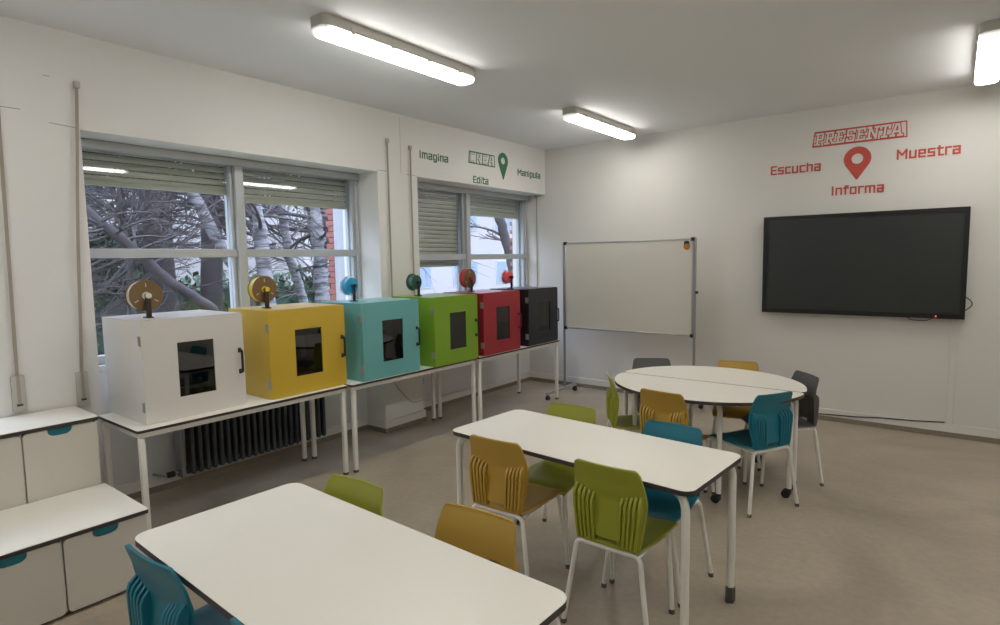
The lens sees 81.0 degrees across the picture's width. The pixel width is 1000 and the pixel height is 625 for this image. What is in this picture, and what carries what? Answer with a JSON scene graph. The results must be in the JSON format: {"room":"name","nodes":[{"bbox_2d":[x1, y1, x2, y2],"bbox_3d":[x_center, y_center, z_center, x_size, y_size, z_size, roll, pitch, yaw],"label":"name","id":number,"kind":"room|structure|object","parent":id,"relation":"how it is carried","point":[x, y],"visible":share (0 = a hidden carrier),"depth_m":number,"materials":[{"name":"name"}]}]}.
{"room":"classroom","nodes":[
{"label":"classroom","id":0,"kind":"room"},
{"bbox_2d":[0,15,544,486],"bbox_3d":[-2.191,-0.286,5.009,0.570,3.230,8.500,3,7,38],"label":"wall","id":1,"kind":"structure","parent":0,"point":[127,95],"depth_m":4.18,"materials":[{"name":"paint"}]},
{"bbox_2d":[0,116,26,412],"bbox_3d":[-2.962,-0.451,3.508,0.034,2.132,0.080,3,7,38],"label":"belt","id":2,"kind":"object","parent":1,"relation":"attached to","point":[17,382],"visible":1,"depth_m":3.55,"materials":[{"name":"beige"}]},
{"bbox_2d":[73,81,89,406],"bbox_3d":[-2.736,-0.433,3.801,0.034,2.097,0.150,3,7,38],"label":"belt","id":3,"kind":"object","parent":1,"relation":"attached to","point":[81,378],"visible":1,"depth_m":3.81,"materials":[{"name":"beige"}]},
{"bbox_2d":[0,75,414,175],"bbox_3d":[-1.930,-1.444,4.800,0.002,0.299,3.440,3,7,38],"label":"trim","id":4,"kind":"structure","parent":1,"relation":"attached to","point":[43,75],"depth_m":3.69,"materials":[{"name":"grey paint"}]},
{"bbox_2d":[81,138,361,371],"bbox_3d":[-2.231,-0.487,5.060,0.232,1.632,2.477,3,7,38],"label":"window","id":5,"kind":"structure","parent":1,"relation":"in","point":[232,184],"depth_m":4.96,"materials":[{"name":"grey"}]},
{"bbox_2d":[152,397,325,477],"bbox_3d":[-2.155,0.969,5.002,0.184,0.530,1.471,3,7,38],"label":"radiator","id":6,"kind":"object","parent":1,"relation":"attached to","point":[213,444],"visible":0.57,"depth_m":4.88,"materials":[{"name":"grey metal"}]},
{"bbox_2d":[385,138,392,297],"bbox_3d":[-1.101,-0.667,5.897,0.034,2.123,0.068,3,7,38],"label":"belt","id":7,"kind":"object","parent":1,"relation":"attached to","point":[386,139],"visible":0.59,"depth_m":5.87,"materials":[{"name":"beige"}]},
{"bbox_2d":[399,117,400,161],"bbox_3d":[-1.016,-1.702,5.963,0.002,0.560,0.006,3,7,38],"label":"trim","id":8,"kind":"structure","parent":1,"relation":"attached to","point":[399,117],"depth_m":5.96,"materials":[{"name":"grey paint"}]},
{"bbox_2d":[394,382,422,402],"bbox_3d":[-0.984,0.730,6.132,0.209,0.495,0.868,0,5,9],"label":"power cord","id":9,"kind":"object","parent":1,"relation":"attached to","point":[394,382],"visible":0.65,"depth_m":6.12,"materials":[{"name":"grey plastic"}]},
{"bbox_2d":[408,145,414,294],"bbox_3d":[-0.911,-0.679,6.142,0.034,2.097,0.068,3,7,38],"label":"belt","id":10,"kind":"object","parent":1,"relation":"attached to","point":[409,146],"visible":0.61,"depth_m":6.10,"materials":[{"name":"beige"}]},
{"bbox_2d":[419,150,447,162],"bbox_3d":[-0.713,-1.680,6.352,0.006,0.102,0.435,3,7,38],"label":"lettering","id":11,"kind":"object","parent":1,"relation":"attached to","point":[424,153],"depth_m":6.35,"materials":[{"name":"green plastic"}]},
{"bbox_2d":[417,182,528,290],"bbox_3d":[-0.394,-0.730,7.416,0.232,1.632,2.440,3,7,38],"label":"window","id":12,"kind":"structure","parent":1,"relation":"in","point":[458,254],"depth_m":7.28,"materials":[{"name":"grey"}]},
{"bbox_2d":[473,176,488,184],"bbox_3d":[-0.228,-1.577,6.987,0.005,0.080,0.280,3,7,38],"label":"lettering","id":13,"kind":"object","parent":1,"relation":"attached to","point":[483,179],"depth_m":6.99,"materials":[{"name":"paint"}]},
{"bbox_2d":[468,150,494,167],"bbox_3d":[-0.213,-1.830,6.983,0.011,0.143,0.502,3,7,38],"label":"lettering","id":14,"kind":"object","parent":1,"relation":"attached to","point":[470,152],"visible":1,"depth_m":6.99,"materials":[{"name":"green plastic"}]},
{"bbox_2d":[498,153,507,179],"bbox_3d":[0.039,-1.827,7.316,0.003,0.330,0.200,3,7,38],"label":"decal","id":15,"kind":"object","parent":1,"relation":"attached to","point":[503,167],"visible":1,"depth_m":7.31,"materials":[{"name":"green plastic"}]},
{"bbox_2d":[518,170,539,178],"bbox_3d":[0.387,-1.827,7.762,0.006,0.104,0.517,3,7,38],"label":"lettering","id":16,"kind":"object","parent":1,"relation":"attached to","point":[525,172],"depth_m":7.79,"materials":[{"name":"paint"}]},
{"bbox_2d":[114,371,999,498],"bbox_3d":[0.364,1.367,3.206,6.390,0.075,8.470,3,7,38],"label":"baseboard","id":17,"kind":"structure","parent":1,"relation":"attached to","point":[133,487],"depth_m":5.92,"materials":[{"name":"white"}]},
{"bbox_2d":[818,413,944,422],"bbox_3d":[3.397,1.037,6.169,2.051,0.095,0.014,3,7,38],"label":"loose cable","id":18,"kind":"object","parent":17,"relation":"on","point":[818,413],"visible":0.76,"depth_m":5.84,"materials":[{"name":"grey plastic"}]},
{"bbox_2d":[0,0,999,149],"bbox_3d":[0.230,-1.825,2.962,6.770,0.120,8.700,3,7,38],"label":"ceiling","id":19,"kind":"structure","parent":0,"point":[645,66],"depth_m":4.19,"materials":[{"name":"paint"}]},
{"bbox_2d":[310,13,474,85],"bbox_3d":[-0.676,-1.799,4.091,0.174,0.104,1.430,3,7,38],"label":"ceiling light","id":20,"kind":"object","parent":19,"relation":"attached to","point":[328,27],"visible":1,"depth_m":3.91,"materials":[{"name":"grey plastic"}]},
{"bbox_2d":[562,106,635,139],"bbox_3d":[1.105,-2.032,6.343,0.174,0.104,1.430,3,7,38],"label":"ceiling light","id":21,"kind":"object","parent":19,"relation":"attached to","point":[573,114],"visible":1,"depth_m":6.15,"materials":[{"name":"grey plastic"}]},
{"bbox_2d":[974,18,999,85],"bbox_3d":[3.629,-1.893,4.332,0.174,0.104,1.430,3,7,38],"label":"ceiling light","id":22,"kind":"object","parent":19,"relation":"attached to","point":[987,63],"visible":1,"depth_m":4.13,"materials":[{"name":"grey plastic"}]},
{"bbox_2d":[44,380,999,624],"bbox_3d":[0.349,1.514,3.214,6.410,0.120,8.500,3,7,38],"label":"floor","id":23,"kind":"structure","parent":0,"point":[902,527],"depth_m":3.86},
{"bbox_2d":[0,406,101,510],"bbox_3d":[-2.941,1.081,3.280,0.449,0.842,1.116,3,7,38],"label":"storage cabinet","id":24,"kind":"object","parent":23,"relation":"on","point":[45,454],"visible":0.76,"depth_m":3.38,"materials":[{"name":"white"}]},
{"bbox_2d":[0,483,147,624],"bbox_3d":[-2.524,1.314,2.945,0.638,0.424,1.176,3,7,38],"label":"storage cabinet","id":25,"kind":"object","parent":23,"relation":"on","point":[61,555],"visible":0.93,"depth_m":2.97,"materials":[{"name":"white"}]},
{"bbox_2d":[125,544,230,624],"bbox_3d":[-0.999,1.169,2.080,0.462,0.820,0.479,3,6,35],"label":"chair","id":26,"kind":"object","parent":23,"relation":"on","point":[155,594],"visible":0.71,"depth_m":1.91,"materials":[{"name":"teal plastic"}]},
{"bbox_2d":[98,385,348,529],"bbox_3d":[-1.963,1.014,4.381,0.652,0.745,1.560,3,7,38],"label":"table","id":27,"kind":"object","parent":23,"relation":"on","point":[254,404],"visible":0.62,"depth_m":3.95,"materials":[{"name":"white laminate"}]},
{"bbox_2d":[102,310,246,424],"bbox_3d":[-2.248,0.343,4.070,0.662,0.657,0.667,3,7,38],"label":"enclosure","id":28,"kind":"object","parent":27,"relation":"on","point":[167,366],"visible":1,"depth_m":3.86,"materials":[{"name":"plastic"}]},
{"bbox_2d":[125,280,162,317],"bbox_3d":[-2.337,-0.090,3.864,0.125,0.249,0.206,3,7,38],"label":"spool","id":29,"kind":"object","parent":28,"relation":"on","point":[140,295],"visible":1,"depth_m":3.84,"materials":[{"name":"beige"}]},
{"bbox_2d":[228,303,346,399],"bbox_3d":[-1.676,0.279,4.677,0.602,0.657,0.677,3,7,38],"label":"enclosure","id":30,"kind":"object","parent":27,"relation":"on","point":[291,349],"visible":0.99,"depth_m":4.45,"materials":[{"name":"plastic"}]},
{"bbox_2d":[248,276,276,308],"bbox_3d":[-1.823,-0.158,4.525,0.125,0.249,0.206,3,7,38],"label":"spool","id":31,"kind":"object","parent":30,"relation":"on","point":[263,289],"visible":1,"depth_m":4.50,"materials":[{"name":"yellow"}]},
{"bbox_2d":[229,617,241,624],"bbox_3d":[-0.452,1.198,1.650,0.462,0.820,0.479,3,7,38],"label":"chair","id":32,"kind":"object","parent":23,"relation":"on","point":[233,621],"visible":1,"depth_m":1.52,"materials":[{"name":"teal plastic"}]},
{"bbox_2d":[135,483,565,624],"bbox_3d":[-0.564,1.200,1.962,1.486,0.760,0.668,3,7,39],"label":"table","id":33,"kind":"object","parent":23,"relation":"on","point":[291,553],"visible":0.94,"depth_m":1.88,"materials":[{"name":"white laminate"}]},
{"bbox_2d":[324,474,382,515],"bbox_3d":[-0.724,1.139,2.358,0.462,0.820,0.479,2,6,34],"label":"chair","id":34,"kind":"object","parent":23,"relation":"on","point":[366,495],"visible":0.12,"depth_m":2.48,"materials":[{"name":"green plastic"}]},
{"bbox_2d":[309,358,476,472],"bbox_3d":[-0.968,0.886,5.619,0.652,0.745,1.582,3,7,38],"label":"bench","id":35,"kind":"object","parent":23,"relation":"on","point":[352,385],"visible":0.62,"depth_m":5.20,"materials":[{"name":"white metal"}]},
{"bbox_2d":[321,297,420,381],"bbox_3d":[-1.142,0.218,5.252,0.602,0.657,0.654,3,7,38],"label":"enclosure","id":36,"kind":"object","parent":35,"relation":"on","point":[382,335],"visible":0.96,"depth_m":5.02,"materials":[{"name":"plastic"}]},
{"bbox_2d":[340,276,357,301],"bbox_3d":[-1.307,-0.209,5.154,0.125,0.220,0.168,3,7,38],"label":"spool","id":37,"kind":"object","parent":36,"relation":"on","point":[348,285],"visible":1,"depth_m":5.13,"materials":[{"name":"blue plastic"}]},
{"bbox_2d":[393,293,478,366],"bbox_3d":[-0.625,0.154,5.866,0.602,0.657,0.634,3,7,38],"label":"enclosure","id":38,"kind":"object","parent":35,"relation":"on","point":[448,322],"visible":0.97,"depth_m":5.62,"materials":[{"name":"plastic"}]},
{"bbox_2d":[406,274,421,295],"bbox_3d":[-0.826,-0.273,5.771,0.125,0.220,0.168,3,7,38],"label":"spool","id":39,"kind":"object","parent":38,"relation":"on","point":[413,281],"visible":1,"depth_m":5.75,"materials":[{"name":"teal plastic"}]},
{"bbox_2d":[435,503,517,571],"bbox_3d":[-0.189,1.160,2.028,0.462,0.820,0.479,2,6,34],"label":"chair","id":40,"kind":"object","parent":23,"relation":"on","point":[487,535],"visible":0.26,"depth_m":2.15,"materials":[{"name":"yellow plastic"}]},
{"bbox_2d":[437,340,558,420],"bbox_3d":[0.017,0.757,6.860,0.652,0.745,1.550,3,7,38],"label":"bench","id":41,"kind":"object","parent":23,"relation":"on","point":[521,349],"visible":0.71,"depth_m":6.46,"materials":[{"name":"white metal"}]},
{"bbox_2d":[443,289,521,355],"bbox_3d":[-0.178,0.093,6.464,0.602,0.657,0.649,3,7,38],"label":"enclosure","id":42,"kind":"object","parent":41,"relation":"on","point":[498,311],"visible":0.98,"depth_m":6.27,"materials":[{"name":"plastic"}]},
{"bbox_2d":[459,269,475,291],"bbox_3d":[-0.336,-0.352,6.399,0.125,0.249,0.206,3,7,38],"label":"spool","id":43,"kind":"object","parent":42,"relation":"on","point":[467,277],"visible":1,"depth_m":6.37,"materials":[{"name":"red plastic"}]},
{"bbox_2d":[490,286,558,345],"bbox_3d":[0.310,0.028,7.090,0.602,0.657,0.629,3,7,38],"label":"enclosure","id":44,"kind":"object","parent":41,"relation":"on","point":[539,310],"visible":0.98,"depth_m":6.88,"materials":[{"name":"plastic"}]},
{"bbox_2d":[501,270,513,288],"bbox_3d":[0.108,-0.396,6.970,0.125,0.220,0.168,3,7,38],"label":"spool","id":45,"kind":"object","parent":44,"relation":"on","point":[506,276],"visible":1,"depth_m":6.94,"materials":[{"name":"red plastic"}]},
{"bbox_2d":[469,434,564,576],"bbox_3d":[0.098,1.046,3.241,0.462,0.820,0.479,3,6,36],"label":"chair","id":46,"kind":"object","parent":23,"relation":"on","point":[498,470],"visible":0.97,"depth_m":3.06,"materials":[{"name":"yellow plastic"}]},
{"bbox_2d":[513,403,595,568],"bbox_3d":[0.345,1.013,3.566,0.462,0.820,0.479,2,6,34],"label":"chair","id":47,"kind":"object","parent":23,"relation":"on","point":[546,473],"visible":0.28,"depth_m":3.60,"materials":[{"name":"green plastic"}]},
{"bbox_2d":[453,410,740,624],"bbox_3d":[0.460,1.073,3.190,1.470,0.760,0.622,4,7,42],"label":"table","id":48,"kind":"object","parent":23,"relation":"on","point":[683,470],"visible":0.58,"depth_m":2.95,"materials":[{"name":"white laminate"}]},
{"bbox_2d":[561,459,679,624],"bbox_3d":[0.609,1.075,2.827,0.462,0.820,0.479,3,7,38],"label":"chair","id":49,"kind":"object","parent":23,"relation":"on","point":[610,504],"visible":0.99,"depth_m":2.66,"materials":[{"name":"green plastic"}]},
{"bbox_2d":[606,372,640,431],"bbox_3d":[1.081,0.904,4.637,0.479,0.820,0.462,-1,5,3],"label":"chair","id":50,"kind":"object","parent":23,"relation":"on","point":[615,420],"visible":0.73,"depth_m":4.54,"materials":[{"name":"green plastic"}]},
{"bbox_2d":[545,237,702,410],"bbox_3d":[1.442,0.124,6.894,1.728,1.952,0.710,3,7,38],"label":"whiteboard","id":51,"kind":"object","parent":23,"relation":"on","point":[633,286],"visible":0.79,"depth_m":6.86,"materials":[{"name":"ceramic"}]},
{"bbox_2d":[684,241,689,249],"bbox_3d":[2.040,-0.735,6.403,0.072,0.097,0.026,3,7,38],"label":"magnet","id":52,"kind":"object","parent":51,"relation":"attached to","point":[686,243],"visible":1,"depth_m":6.39,"materials":[{"name":"orange plastic"}]},
{"bbox_2d":[630,358,670,432],"bbox_3d":[1.377,0.847,5.208,0.462,0.820,0.479,0,5,6],"label":"chair","id":53,"kind":"object","parent":23,"relation":"on","point":[637,362],"visible":0.2,"depth_m":5.38,"materials":[{"name":"grey plastic"}]},
{"bbox_2d":[601,420,713,614],"bbox_3d":[0.835,1.044,3.129,0.462,0.820,0.479,3,7,40],"label":"chair","id":54,"kind":"object","parent":23,"relation":"on","point":[661,505],"visible":0.28,"depth_m":3.16,"materials":[{"name":"teal plastic"}]},
{"bbox_2d":[639,388,714,494],"bbox_3d":[1.268,0.937,4.236,0.462,0.820,0.479,4,7,45],"label":"chair","id":55,"kind":"object","parent":23,"relation":"on","point":[654,405],"visible":0.38,"depth_m":4.08,"materials":[{"name":"yellow plastic"}]},
{"bbox_2d":[615,373,803,502],"bbox_3d":[1.420,0.949,4.381,1.418,0.760,0.665,3,7,38],"label":"round table","id":56,"kind":"object","parent":23,"relation":"on","point":[693,391],"visible":0.66,"depth_m":4.27,"materials":[{"name":"white laminate"}]},
{"bbox_2d":[625,366,806,489],"bbox_3d":[1.835,0.894,4.918,1.418,0.760,0.665,3,7,38],"label":"round table","id":57,"kind":"object","parent":23,"relation":"on","point":[723,375],"visible":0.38,"depth_m":4.77,"materials":[{"name":"white laminate"}]},
{"bbox_2d":[709,360,760,470],"bbox_3d":[2.018,0.855,5.001,0.462,0.820,0.479,1,6,24],"label":"chair","id":58,"kind":"object","parent":23,"relation":"on","point":[735,412],"visible":0.23,"depth_m":5.01,"materials":[{"name":"yellow plastic"}]},
{"bbox_2d":[703,391,798,517],"bbox_3d":[1.775,0.935,4.164,0.462,0.820,0.479,-3,6,-22],"label":"chair","id":59,"kind":"object","parent":23,"relation":"on","point":[770,422],"visible":1,"depth_m":3.98,"materials":[{"name":"teal plastic"}]},
{"bbox_2d":[738,370,823,486],"bbox_3d":[2.192,0.889,4.595,0.479,0.820,0.462,-1,5,-2],"label":"chair","id":60,"kind":"object","parent":23,"relation":"on","point":[808,408],"visible":0.56,"depth_m":4.47,"materials":[{"name":"grey plastic"}]},
{"bbox_2d":[512,81,999,429],"bbox_3d":[2.909,-0.508,6.512,6.770,3.230,0.150,3,7,38],"label":"wall","id":61,"kind":"structure","parent":0,"point":[714,184],"depth_m":6.24,"materials":[{"name":"paint"}]},
{"bbox_2d":[535,195,537,286],"bbox_3d":[0.518,-0.822,8.226,0.060,1.630,0.034,3,7,38],"label":"belt","id":62,"kind":"object","parent":61,"relation":"attached to","point":[536,196],"visible":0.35,"depth_m":8.20,"materials":[{"name":"beige"}]},
{"bbox_2d":[771,163,820,174],"bbox_3d":[3.104,-1.513,6.157,0.478,0.094,0.006,3,7,38],"label":"lettering","id":63,"kind":"object","parent":61,"relation":"attached to","point":[819,164],"depth_m":6.15,"materials":[{"name":"paint"}]},
{"bbox_2d":[844,146,870,178],"bbox_3d":[3.548,-1.485,5.815,0.236,0.320,0.003,3,7,38],"label":"decal","id":64,"kind":"object","parent":61,"relation":"attached to","point":[856,170],"visible":1,"depth_m":5.81,"materials":[{"name":"red plastic"}]},
{"bbox_2d":[832,184,883,195],"bbox_3d":[3.559,-1.229,5.832,0.448,0.092,0.006,3,7,38],"label":"lettering","id":65,"kind":"object","parent":61,"relation":"attached to","point":[882,185],"depth_m":5.83,"materials":[{"name":"red paint"}]},
{"bbox_2d":[812,120,907,147],"bbox_3d":[3.538,-1.759,5.787,0.812,0.156,0.015,3,7,38],"label":"banner","id":66,"kind":"object","parent":61,"relation":"attached to","point":[897,128],"visible":1,"depth_m":5.78,"materials":[{"name":"red plastic"}]},
{"bbox_2d":[762,206,972,320],"bbox_3d":[3.581,-0.466,5.831,1.788,1.049,0.102,3,7,38],"label":"wall display","id":67,"kind":"object","parent":61,"relation":"attached to","point":[912,263],"visible":1,"depth_m":5.74,"materials":[{"name":"black"}]},
{"bbox_2d":[897,145,960,159],"bbox_3d":[3.993,-1.503,5.465,0.487,0.098,0.006,3,7,38],"label":"lettering","id":68,"kind":"object","parent":61,"relation":"attached to","point":[939,147],"depth_m":5.46,"materials":[{"name":"red plastic"}]},
{"bbox_2d":[946,319,957,424],"bbox_3d":[4.235,0.551,5.484,0.048,1.010,0.015,3,7,38],"label":"cover","id":69,"kind":"object","parent":61,"relation":"attached to","point":[954,323],"visible":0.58,"depth_m":5.48,"materials":[{"name":"paint"}]},
{"label":"outside","id":70,"kind":"structure","parent":0,"visible":0},
{"bbox_3d":[-17.127,-0.386,34.773,59.410,0.200,100.000,3,7,38],"label":"ground","id":71,"kind":"structure","parent":70,"visible":0},
{"bbox_2d":[84,151,144,299],"bbox_3d":[-9.433,-1.669,12.243,3.204,6.132,4.315,3,7,38],"label":"conifer","id":72,"kind":"object","parent":71,"relation":"on","point":[94,245],"visible":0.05,"depth_m":12.36,"materials":[{"name":"green plant"}]},
{"bbox_2d":[85,171,179,312],"bbox_3d":[-8.006,-2.733,11.401,3.311,8.393,4.858,4,7,44],"label":"tree","id":73,"kind":"object","parent":71,"relation":"on","point":[172,297],"visible":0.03,"depth_m":12.00,"materials":[{"name":"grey plant"}]},
{"bbox_2d":[83,154,196,285],"bbox_3d":[-6.131,-2.129,7.656,4.830,7.825,6.025,-1,5,-4],"label":"bare tree","id":74,"kind":"object","parent":71,"relation":"on","point":[99,238],"visible":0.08,"depth_m":8.68,"materials":[{"name":"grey plant"}]},
{"bbox_2d":[85,156,197,246],"bbox_3d":[-8.883,-1.878,14.679,2.785,6.095,2.956,3,7,38],"label":"conifer","id":75,"kind":"object","parent":71,"relation":"on","point":[115,191],"visible":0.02,"depth_m":14.58,"materials":[{"name":"green plant"}]},
{"bbox_2d":[83,158,224,310],"bbox_3d":[-4.807,-0.309,7.631,2.403,4.129,3.021,-2,5,-15],"label":"leaning tree","id":76,"kind":"object","parent":71,"relation":"on","point":[116,234],"visible":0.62,"depth_m":7.75,"materials":[{"name":"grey plant"}]},
{"bbox_2d":[85,185,222,328],"bbox_3d":[-7.444,-2.011,9.673,6.715,7.227,7.445,3,7,38],"label":"bare tree","id":77,"kind":"object","parent":71,"relation":"on","point":[102,312],"visible":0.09,"depth_m":9.96,"materials":[{"name":"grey plant"}]},
{"bbox_2d":[82,151,255,306],"bbox_3d":[-5.347,-1.823,10.188,3.861,6.697,3.672,-5,7,-40],"label":"bare tree","id":78,"kind":"object","parent":71,"relation":"on","point":[252,302],"visible":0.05,"depth_m":10.43,"materials":[{"name":"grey plant"}]},
{"bbox_2d":[96,162,288,266],"bbox_3d":[-5.200,-1.562,9.120,4.419,6.352,4.741,1,5,17],"label":"birch tree","id":79,"kind":"object","parent":71,"relation":"on","point":[218,241],"visible":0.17,"depth_m":9.25,"materials":[{"name":"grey plant"}]},
{"bbox_2d":[85,154,322,337],"bbox_3d":[-6.119,-1.215,9.627,5.618,6.768,6.059,-4,6,-30],"label":"bare tree","id":80,"kind":"object","parent":71,"relation":"on","point":[131,311],"visible":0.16,"depth_m":9.72,"materials":[{"name":"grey plant"}]},
{"bbox_2d":[104,153,320,305],"bbox_3d":[-4.575,-2.120,9.933,4.297,7.308,3.925,2,6,26],"label":"birch tree","id":81,"kind":"object","parent":71,"relation":"on","point":[263,264],"visible":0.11,"depth_m":10.05,"materials":[{"name":"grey plant"}]},
{"bbox_2d":[92,264,335,354],"bbox_3d":[-8.091,0.229,12.671,1.522,2.548,14.590,3,7,38],"label":"hedge","id":82,"kind":"object","parent":71,"relation":"on","point":[281,284],"visible":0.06,"depth_m":13.88,"materials":[{"name":"green plant"}]},
{"bbox_2d":[198,171,313,310],"bbox_3d":[-5.186,-2.696,11.982,4.915,8.124,4.952,3,6,34],"label":"tree","id":83,"kind":"object","parent":71,"relation":"on","point":[209,273],"visible":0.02,"depth_m":12.80,"materials":[{"name":"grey plant"}]},
{"bbox_2d":[186,171,333,302],"bbox_3d":[-3.874,-2.054,12.126,4.895,6.750,4.983,3,7,38],"label":"birch tree","id":84,"kind":"object","parent":71,"relation":"on","point":[320,281],"visible":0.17,"depth_m":12.13,"materials":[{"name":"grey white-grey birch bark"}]},
{"bbox_2d":[209,166,334,302],"bbox_3d":[-4.325,-2.597,13.012,4.874,7.721,5.644,-1,5,-2],"label":"birch tree","id":85,"kind":"object","parent":71,"relation":"on","point":[296,278],"visible":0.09,"depth_m":12.80,"materials":[{"name":"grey plant"}]},
{"bbox_2d":[286,186,334,283],"bbox_3d":[-4.709,-1.887,16.628,2.555,5.622,2.856,3,7,38],"label":"conifer","id":86,"kind":"object","parent":71,"relation":"on","point":[296,218],"visible":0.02,"depth_m":16.20,"materials":[{"name":"green plant"}]},
{"bbox_2d":[325,179,345,300],"bbox_3d":[-1.654,-0.424,6.609,0.530,4.400,0.304,3,7,38],"label":"quoins","id":87,"kind":"object","parent":71,"relation":"on","point":[335,234],"visible":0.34,"depth_m":6.53,"materials":[{"name":"grey"}]},
{"bbox_2d":[223,179,493,302],"bbox_3d":[-3.864,-3.249,15.915,7.795,8.456,5.730,-3,6,-25],"label":"bare tree","id":88,"kind":"object","parent":71,"relation":"on","point":[323,219],"visible":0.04,"depth_m":15.35,"materials":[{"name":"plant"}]},
{"bbox_2d":[301,190,511,293],"bbox_3d":[-0.895,-5.624,35.253,4.034,9.600,22.500,3,7,38],"label":"apartment building","id":89,"kind":"structure","parent":71,"relation":"on","point":[445,277],"depth_m":31.79,"materials":[{"name":"grey"}]},
{"bbox_2d":[470,202,512,285],"bbox_3d":[0.093,-2.440,16.838,4.267,6.584,2.715,-5,6,-37],"label":"bare tree","id":90,"kind":"object","parent":71,"relation":"on","point":[501,223],"visible":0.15,"depth_m":17.15,"materials":[{"name":"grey plant"}]},
{"bbox_2d":[510,222,512,286],"bbox_3d":[0.467,-0.705,9.328,0.530,4.400,0.304,3,7,38],"label":"quoins","id":91,"kind":"object","parent":71,"relation":"on","point":[511,239],"visible":0.05,"depth_m":9.32,"materials":[{"name":"grey"}]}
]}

